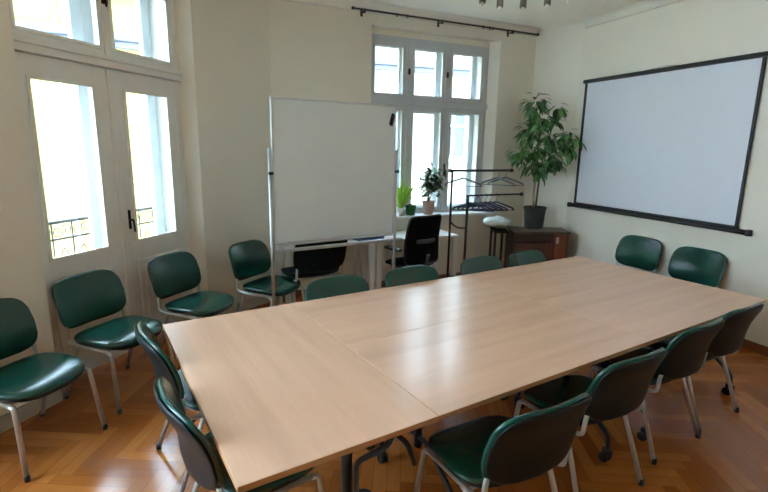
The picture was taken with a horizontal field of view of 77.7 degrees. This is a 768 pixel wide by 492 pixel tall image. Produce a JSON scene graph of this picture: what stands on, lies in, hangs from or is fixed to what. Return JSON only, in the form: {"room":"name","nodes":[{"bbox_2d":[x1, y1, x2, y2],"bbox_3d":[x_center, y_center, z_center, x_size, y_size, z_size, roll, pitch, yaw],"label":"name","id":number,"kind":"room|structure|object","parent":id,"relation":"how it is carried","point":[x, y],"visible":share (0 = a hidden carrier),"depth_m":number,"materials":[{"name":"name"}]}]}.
{"room":"meeting room","nodes":[
{"label":"meeting room","id":0,"kind":"room"},
{"bbox_2d":[0,0,54,415],"bbox_3d":[-2.739,-0.396,2.164,0.420,3.375,5.276,5,12,16],"label":"wall","id":1,"kind":"structure","parent":0,"point":[22,277],"depth_m":2.97,"materials":[{"name":"beige paint"}]},
{"bbox_2d":[0,389,62,433],"bbox_3d":[-2.536,1.210,2.502,0.020,0.100,1.820,5,12,16],"label":"baseboard","id":2,"kind":"structure","parent":1,"relation":"attached to","point":[30,409],"depth_m":3.13,"materials":[{"name":"paint"}]},
{"bbox_2d":[8,0,194,373],"bbox_3d":[-2.241,-0.633,3.851,0.356,3.170,1.620,5,12,16],"label":"door","id":3,"kind":"structure","parent":1,"relation":"in","point":[101,75],"depth_m":3.83,"materials":[{"name":"white paint"}]},
{"bbox_2d":[173,0,275,318],"bbox_3d":[-1.637,-0.981,5.072,0.390,3.375,1.281,10,14,36],"label":"wall","id":4,"kind":"structure","parent":0,"point":[223,46],"depth_m":4.79,"materials":[{"name":"beige paint"}]},
{"bbox_2d":[209,295,276,316],"bbox_3d":[-1.522,0.652,5.274,0.023,0.100,0.922,9,14,34],"label":"baseboard","id":5,"kind":"structure","parent":4,"relation":"attached to","point":[256,301],"depth_m":5.30,"materials":[{"name":"paint"}]},
{"bbox_2d":[0,287,767,491],"bbox_3d":[0.201,1.491,2.241,9.826,0.250,8.520,-6,14,-32],"label":"floor","id":6,"kind":"structure","parent":0,"point":[68,449],"depth_m":2.89,"materials":[{"name":"brown wood"}]},
{"bbox_2d":[0,298,107,482],"bbox_3d":[-2.120,0.777,2.787,0.626,0.847,0.540,4,12,15],"label":"chair","id":7,"kind":"object","parent":6,"relation":"on","point":[36,376],"visible":1,"depth_m":2.85,"materials":[{"name":"green leather"}]},
{"bbox_2d":[51,269,176,414],"bbox_3d":[-1.955,0.640,3.460,0.626,0.847,0.540,5,13,21],"label":"chair","id":8,"kind":"object","parent":6,"relation":"on","point":[79,299],"visible":0.91,"depth_m":3.41,"materials":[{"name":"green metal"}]},
{"bbox_2d":[134,321,204,491],"bbox_3d":[-1.014,0.818,2.684,0.626,0.847,0.540,-7,14,-35],"label":"chair","id":9,"kind":"object","parent":6,"relation":"on","point":[163,366],"visible":0.45,"depth_m":2.42,"materials":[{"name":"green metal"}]},
{"bbox_2d":[147,251,238,347],"bbox_3d":[-1.628,0.510,4.113,0.626,0.847,0.540,6,13,22],"label":"chair","id":10,"kind":"object","parent":6,"relation":"on","point":[170,274],"visible":0.93,"depth_m":4.07,"materials":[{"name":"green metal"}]},
{"bbox_2d":[153,377,323,491],"bbox_3d":[-0.616,0.951,2.073,0.626,0.847,0.540,-8,15,-37],"label":"chair","id":11,"kind":"object","parent":6,"relation":"on","point":[202,459],"visible":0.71,"depth_m":1.80,"materials":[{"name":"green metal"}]},
{"bbox_2d":[228,240,304,311],"bbox_3d":[-1.146,0.401,4.679,0.626,0.847,0.540,7,13,26],"label":"chair","id":12,"kind":"object","parent":6,"relation":"on","point":[250,258],"visible":0.85,"depth_m":4.64,"materials":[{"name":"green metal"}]},
{"bbox_2d":[163,304,438,491],"bbox_3d":[-0.548,0.932,2.434,0.800,0.740,1.598,-6,14,-32],"label":"conference table","id":13,"kind":"object","parent":6,"relation":"on","point":[277,395],"visible":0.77,"depth_m":2.04,"materials":[{"name":"brown wood"}]},
{"bbox_2d":[276,238,346,305],"bbox_3d":[-0.742,0.295,4.970,0.605,0.949,0.626,-7,14,-34],"label":"upholstered chair","id":14,"kind":"object","parent":6,"relation":"on","point":[316,263],"visible":0.75,"depth_m":4.75,"materials":[{"name":"black fabric"}]},
{"bbox_2d":[275,239,374,303],"bbox_3d":[-0.675,0.297,5.458,1.030,0.750,0.500,-4,13,-24],"label":"office desk","id":15,"kind":"object","parent":6,"relation":"on","point":[371,247],"visible":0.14,"depth_m":5.41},
{"bbox_2d":[352,234,384,240],"bbox_3d":[-0.186,-0.101,5.462,0.330,0.045,0.230,-8,15,-38],"label":"folder","id":16,"kind":"object","parent":15,"relation":"on","point":[381,237],"visible":0.34,"depth_m":5.36,"materials":[{"name":"blue plastic"}]},
{"bbox_2d":[267,96,398,305],"bbox_3d":[-0.418,-0.187,4.325,1.280,2.164,0.549,-6,14,-32],"label":"whiteboard","id":17,"kind":"object","parent":6,"relation":"on","point":[333,165],"visible":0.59,"depth_m":4.18,"materials":[{"name":"plastic"}]},
{"bbox_2d":[277,233,394,245],"bbox_3d":[-0.399,-0.059,4.317,1.160,0.011,0.051,-6,14,-32],"label":"tray","id":18,"kind":"object","parent":17,"relation":"on","point":[361,235],"depth_m":4.28,"materials":[{"name":"metal"}]},
{"bbox_2d":[389,113,394,125],"bbox_3d":[0.076,-1.167,4.407,0.058,0.116,0.018,-6,14,-32],"label":"eraser","id":19,"kind":"object","parent":17,"relation":"attached to","point":[392,115],"visible":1,"depth_m":4.40,"materials":[{"name":"black plastic"}]},
{"bbox_2d":[305,275,369,300],"bbox_3d":[-0.225,0.692,3.357,0.540,0.847,0.626,-6,14,-31],"label":"chair","id":20,"kind":"object","parent":6,"relation":"on","point":[345,284],"visible":0.16,"depth_m":3.48,"materials":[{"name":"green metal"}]},
{"bbox_2d":[361,229,458,289],"bbox_3d":[0.307,0.222,5.901,1.090,0.750,0.500,-4,13,-24],"label":"office desk","id":21,"kind":"object","parent":6,"relation":"on","point":[443,234],"visible":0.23,"depth_m":5.84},
{"bbox_2d":[384,234,401,238],"bbox_3d":[0.074,-0.116,5.629,0.210,0.015,0.296,-2,12,-15],"label":"paper stack","id":22,"kind":"object","parent":21,"relation":"on","point":[397,235],"visible":0.36,"depth_m":5.51,"materials":[{"name":"white paper"}]},
{"bbox_2d":[385,265,439,287],"bbox_3d":[0.338,0.631,3.699,0.540,0.847,0.626,-6,14,-30],"label":"chair","id":23,"kind":"object","parent":6,"relation":"on","point":[417,273],"visible":0.17,"depth_m":3.83,"materials":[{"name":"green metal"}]},
{"bbox_2d":[384,214,441,268],"bbox_3d":[0.317,0.134,5.556,0.630,1.060,0.620,-8,15,-37],"label":"office chair","id":24,"kind":"object","parent":6,"relation":"on","point":[421,243],"visible":0.79,"depth_m":5.29,"materials":[{"name":"black fabric"}]},
{"bbox_2d":[291,275,537,450],"bbox_3d":[0.226,0.751,3.373,1.528,0.740,0.798,-6,14,-32],"label":"conference table","id":25,"kind":"object","parent":6,"relation":"on","point":[352,318],"visible":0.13,"depth_m":3.20,"materials":[{"name":"brown wood"}]},
{"bbox_2d":[460,256,503,274],"bbox_3d":[0.984,0.562,4.086,0.540,0.847,0.626,-7,14,-34],"label":"chair","id":26,"kind":"object","parent":6,"relation":"on","point":[482,263],"visible":0.13,"depth_m":4.21,"materials":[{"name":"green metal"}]},
{"bbox_2d":[446,168,522,277],"bbox_3d":[1.147,-0.166,5.819,1.272,1.537,0.113,-4,13,-24],"label":"clothes rack","id":27,"kind":"object","parent":6,"relation":"on","point":[451,171],"visible":0.77,"depth_m":5.69,"materials":[{"name":"black metal"}]},
{"bbox_2d":[445,169,481,186],"bbox_3d":[0.938,-0.802,5.620,0.449,0.202,0.023,5,12,19],"label":"clothes hanger","id":28,"kind":"object","parent":27,"relation":"hanging from","point":[463,177],"visible":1,"depth_m":5.61,"materials":[{"name":"grey metal"}]},
{"bbox_2d":[452,194,488,211],"bbox_3d":[1.034,-0.514,5.672,0.449,0.202,0.022,5,12,16],"label":"clothes hanger","id":29,"kind":"object","parent":27,"relation":"hanging from","point":[453,208],"visible":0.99,"depth_m":5.67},
{"bbox_2d":[457,194,493,211],"bbox_3d":[1.097,-0.519,5.700,0.449,0.202,0.022,5,12,19],"label":"clothes hanger","id":30,"kind":"object","parent":27,"relation":"hanging from","point":[492,209],"visible":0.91,"depth_m":5.68,"materials":[{"name":"grey metal"}]},
{"bbox_2d":[462,194,498,210],"bbox_3d":[1.161,-0.524,5.729,0.449,0.202,0.022,4,12,13],"label":"clothes hanger","id":31,"kind":"object","parent":27,"relation":"hanging from","point":[497,209],"visible":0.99,"depth_m":5.71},
{"bbox_2d":[468,196,503,210],"bbox_3d":[1.224,-0.529,5.758,0.449,0.202,0.022,5,12,18],"label":"clothes hanger","id":32,"kind":"object","parent":27,"relation":"hanging from","point":[487,196],"visible":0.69,"depth_m":5.74,"materials":[{"name":"grey metal"}]},
{"bbox_2d":[472,195,508,210],"bbox_3d":[1.288,-0.534,5.787,0.449,0.202,0.022,5,13,20],"label":"clothes hanger","id":33,"kind":"object","parent":27,"relation":"hanging from","point":[492,195],"visible":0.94,"depth_m":5.76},
{"bbox_2d":[478,195,513,210],"bbox_3d":[1.370,-0.540,5.824,0.449,0.202,0.022,4,12,13],"label":"clothes hanger","id":34,"kind":"object","parent":27,"relation":"hanging from","point":[496,201],"visible":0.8,"depth_m":5.81,"materials":[{"name":"grey metal"}]},
{"bbox_2d":[481,169,514,186],"bbox_3d":[1.392,-0.837,5.826,0.449,0.202,0.023,9,14,33],"label":"clothes hanger","id":35,"kind":"object","parent":27,"relation":"hanging from","point":[482,182],"visible":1,"depth_m":5.82,"materials":[{"name":"grey metal"}]},
{"bbox_2d":[487,169,523,185],"bbox_3d":[1.501,-0.845,5.875,0.449,0.202,0.022,4,12,13],"label":"clothes hanger","id":36,"kind":"object","parent":27,"relation":"hanging from","point":[507,169],"visible":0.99,"depth_m":5.87,"materials":[{"name":"grey metal"}]},
{"bbox_2d":[346,301,650,491],"bbox_3d":[0.650,0.896,2.711,1.528,0.740,0.798,-6,14,-32],"label":"conference table","id":37,"kind":"object","parent":6,"relation":"on","point":[452,368],"visible":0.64,"depth_m":2.51,"materials":[{"name":"brown wood"}]},
{"bbox_2d":[489,227,508,267],"bbox_3d":[1.534,0.134,6.455,0.190,0.740,0.400,2,12,4],"label":"side table","id":38,"kind":"object","parent":6,"relation":"on","point":[495,230],"visible":0.67,"depth_m":6.27,"materials":[{"name":"black wood"}]},
{"bbox_2d":[483,215,511,228],"bbox_3d":[1.515,-0.320,6.381,0.380,0.182,0.260,0,12,-4],"label":"plastic bag","id":39,"kind":"object","parent":38,"relation":"on","point":[497,221],"visible":1,"depth_m":6.29,"materials":[{"name":"white plastic"}]},
{"bbox_2d":[414,393,591,491],"bbox_3d":[0.512,0.960,2.127,0.540,0.847,0.626,-6,13,-29],"label":"chair","id":40,"kind":"object","parent":6,"relation":"on","point":[486,452],"visible":1,"depth_m":1.89,"materials":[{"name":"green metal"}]},
{"bbox_2d":[508,249,546,266],"bbox_3d":[1.475,0.507,4.389,0.540,0.847,0.626,-7,14,-34],"label":"chair","id":41,"kind":"object","parent":6,"relation":"on","point":[524,257],"visible":0.12,"depth_m":4.52,"materials":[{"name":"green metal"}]},
{"bbox_2d":[506,226,570,267],"bbox_3d":[2.041,0.144,6.425,0.750,0.750,0.400,2,12,4],"label":"base cabinet","id":42,"kind":"object","parent":6,"relation":"on","point":[552,242],"visible":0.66,"depth_m":6.23,"materials":[{"name":"brown wood"}]},
{"bbox_2d":[504,92,586,228],"bbox_3d":[2.075,-1.089,6.221,0.970,1.748,0.540,0,12,-3],"label":"potted plant","id":43,"kind":"object","parent":42,"relation":"on","point":[534,215],"visible":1,"depth_m":6.14,"materials":[{"name":"green plant"}]},
{"bbox_2d":[464,256,656,300],"bbox_3d":[1.522,0.608,4.173,1.528,0.740,0.798,-6,14,-32],"label":"conference table","id":44,"kind":"object","parent":6,"relation":"on","point":[540,281],"visible":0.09,"depth_m":4.02,"materials":[{"name":"brown wood"}]},
{"bbox_2d":[514,347,667,491],"bbox_3d":[1.087,0.876,2.580,0.540,0.847,0.626,-6,14,-30],"label":"chair","id":45,"kind":"object","parent":6,"relation":"on","point":[620,389],"visible":0.81,"depth_m":2.34,"materials":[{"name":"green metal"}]},
{"bbox_2d":[615,235,662,273],"bbox_3d":[2.680,0.335,5.321,0.626,0.847,0.540,-5,13,-28],"label":"chair","id":46,"kind":"object","parent":6,"relation":"on","point":[640,252],"visible":0.52,"depth_m":5.36,"materials":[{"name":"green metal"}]},
{"bbox_2d":[539,274,766,440],"bbox_3d":[1.947,0.753,3.511,1.528,0.740,0.798,-6,14,-32],"label":"conference table","id":47,"kind":"object","parent":6,"relation":"on","point":[655,308],"visible":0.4,"depth_m":3.34,"materials":[{"name":"brown wood"}]},
{"bbox_2d":[588,318,724,464],"bbox_3d":[1.686,0.797,3.013,0.540,0.847,0.626,-6,14,-32],"label":"chair","id":48,"kind":"object","parent":6,"relation":"on","point":[686,353],"visible":0.66,"depth_m":2.74,"materials":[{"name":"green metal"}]},
{"bbox_2d":[668,246,726,287],"bbox_3d":[2.937,0.465,4.717,0.626,0.847,0.540,-5,13,-28],"label":"chair","id":49,"kind":"object","parent":6,"relation":"on","point":[702,266],"visible":0.41,"depth_m":4.76,"materials":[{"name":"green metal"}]},
{"bbox_2d":[647,302,763,432],"bbox_3d":[2.166,0.739,3.332,0.540,0.847,0.626,-6,14,-30],"label":"chair","id":50,"kind":"object","parent":6,"relation":"on","point":[730,338],"visible":0.62,"depth_m":3.06,"materials":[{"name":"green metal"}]},
{"bbox_3d":[-2.629,0.950,4.388,2.087,0.120,1.892,-6,14,-32],"label":"trim","id":51,"kind":"structure","parent":6,"relation":"attached to","visible":0},
{"bbox_2d":[48,206,154,257],"bbox_3d":[-2.725,0.242,4.333,0.041,1.005,2.509,5,12,16],"label":"balcony railing","id":52,"kind":"object","parent":51,"relation":"on","point":[71,220],"visible":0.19,"depth_m":4.21,"materials":[{"name":"metal"}]},
{"bbox_2d":[269,0,536,289],"bbox_3d":[0.431,-1.198,6.294,3.857,3.375,0.420,-4,13,-24],"label":"wall","id":53,"kind":"structure","parent":0,"point":[317,52],"depth_m":5.90,"materials":[{"name":"beige paint"}]},
{"bbox_2d":[283,272,460,298],"bbox_3d":[0.383,0.463,6.383,3.560,0.085,0.020,-4,13,-24],"label":"baseboard","id":54,"kind":"structure","parent":53,"relation":"attached to","point":[298,293],"depth_m":6.19,"materials":[{"name":"brown wood"}]},
{"bbox_2d":[282,0,540,36],"bbox_3d":[0.455,-2.749,5.683,3.580,0.090,0.090,-4,13,-24],"label":"trim","id":55,"kind":"structure","parent":53,"relation":"attached to","point":[340,4],"depth_m":5.67,"materials":[{"name":"white paint"}]},
{"bbox_2d":[371,33,497,218],"bbox_3d":[0.603,-1.498,6.259,1.970,2.218,0.510,-4,13,-24],"label":"window","id":56,"kind":"structure","parent":53,"relation":"in","point":[442,105],"depth_m":6.27,"materials":[{"name":"grey paint"}]},
{"bbox_2d":[396,181,421,215],"bbox_3d":[0.215,-0.599,6.006,0.322,0.452,0.614,10,15,36],"label":"potted plant","id":57,"kind":"object","parent":56,"relation":"on","point":[403,195],"visible":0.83,"depth_m":6.05,"materials":[{"name":"green plant"}]},
{"bbox_2d":[405,204,415,215],"bbox_3d":[0.345,-0.472,6.163,0.152,0.145,0.150,-6,14,-32],"label":"potted plant","id":58,"kind":"object","parent":56,"relation":"on","point":[410,208],"visible":1,"depth_m":6.12,"materials":[{"name":"green plant"}]},
{"bbox_2d":[417,161,446,214],"bbox_3d":[0.610,-0.747,6.172,0.417,0.687,0.280,-6,14,-32],"label":"potted plant","id":59,"kind":"object","parent":56,"relation":"on","point":[428,186],"visible":1,"depth_m":6.15,"materials":[{"name":"green plant"}]},
{"bbox_2d":[351,6,538,36],"bbox_3d":[0.837,-2.716,5.852,2.670,0.070,0.120,-4,13,-24],"label":"rail","id":60,"kind":"object","parent":53,"relation":"attached to","point":[352,7],"visible":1,"depth_m":5.74,"materials":[{"name":"brown metal"}]},
{"bbox_2d":[360,0,643,28],"bbox_3d":[0.264,-2.082,1.499,9.826,0.300,8.520,-6,14,-32],"label":"ceiling","id":61,"kind":"structure","parent":0,"point":[560,12],"depth_m":5.52,"materials":[{"name":"white paint"}]},
{"bbox_2d":[479,0,485,5],"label":"ceiling lamp","id":62,"kind":"object","parent":61,"relation":"hanging from","point":[482,2],"depth_m":3.58,"materials":[{"name":"silver glass"}]},
{"bbox_2d":[496,0,502,10],"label":"ceiling lamp","id":63,"kind":"object","parent":61,"relation":"hanging from","point":[499,5],"depth_m":3.67,"materials":[{"name":"silver glass"}]},
{"bbox_2d":[519,0,526,10],"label":"ceiling lamp","id":64,"kind":"object","parent":61,"relation":"hanging from","point":[523,3],"depth_m":3.67,"materials":[{"name":"silver glass"}]},
{"bbox_2d":[544,0,550,7],"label":"ceiling lamp","id":65,"kind":"object","parent":61,"relation":"hanging from","point":[547,3],"depth_m":3.60,"materials":[{"name":"silver glass"}]},
{"bbox_2d":[522,22,583,228],"bbox_3d":[2.329,-1.272,6.810,0.952,3.375,0.449,12,16,43],"label":"wall","id":66,"kind":"structure","parent":0,"point":[558,54],"depth_m":6.41,"materials":[{"name":"beige paint"}]},
{"bbox_2d":[565,0,767,346],"bbox_3d":[3.846,-0.554,3.483,0.300,3.375,6.440,-4,13,-22],"label":"wall","id":67,"kind":"structure","parent":0,"point":[686,31],"depth_m":4.81,"materials":[{"name":"beige paint"}]},
{"bbox_2d":[580,0,683,28],"bbox_3d":[3.677,-2.159,3.117,0.090,0.090,6.330,-4,13,-22],"label":"trim","id":68,"kind":"structure","parent":67,"relation":"attached to","point":[646,5],"depth_m":5.41,"materials":[{"name":"white paint"}]},
{"bbox_2d":[567,51,767,235],"bbox_3d":[2.920,-1.107,5.215,0.057,1.630,2.290,-4,13,-22],"label":"projection screen","id":69,"kind":"object","parent":67,"relation":"attached to","point":[672,144],"visible":0.99,"depth_m":4.98,"materials":[{"name":"fabric"}]},
{"bbox_2d":[741,339,767,356],"bbox_3d":[3.672,1.067,3.754,0.018,0.085,6.410,-4,13,-22],"label":"baseboard","id":70,"kind":"structure","parent":67,"relation":"attached to","point":[755,347],"depth_m":4.37,"materials":[{"name":"brown wood"}]},
{"label":"outside","id":71,"kind":"structure","parent":0,"visible":0},
{"bbox_3d":[-13.411,3.118,32.473,70.000,0.200,59.000,-6,14,-32],"label":"ground","id":72,"kind":"structure","parent":71,"visible":0},
{"bbox_2d":[12,0,153,257],"bbox_3d":[-10.312,-0.259,14.937,16.950,13.650,8.500,-6,14,-32],"label":"apartment building","id":73,"kind":"structure","parent":72,"relation":"on","point":[54,103],"depth_m":11.65,"materials":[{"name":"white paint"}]},
{"bbox_2d":[375,46,470,204],"bbox_3d":[7.114,-1.902,23.587,20.400,13.950,8.500,-3,12,-18],"label":"apartment building","id":74,"kind":"structure","parent":72,"relation":"on","point":[386,59],"depth_m":17.23,"materials":[{"name":"paint"}]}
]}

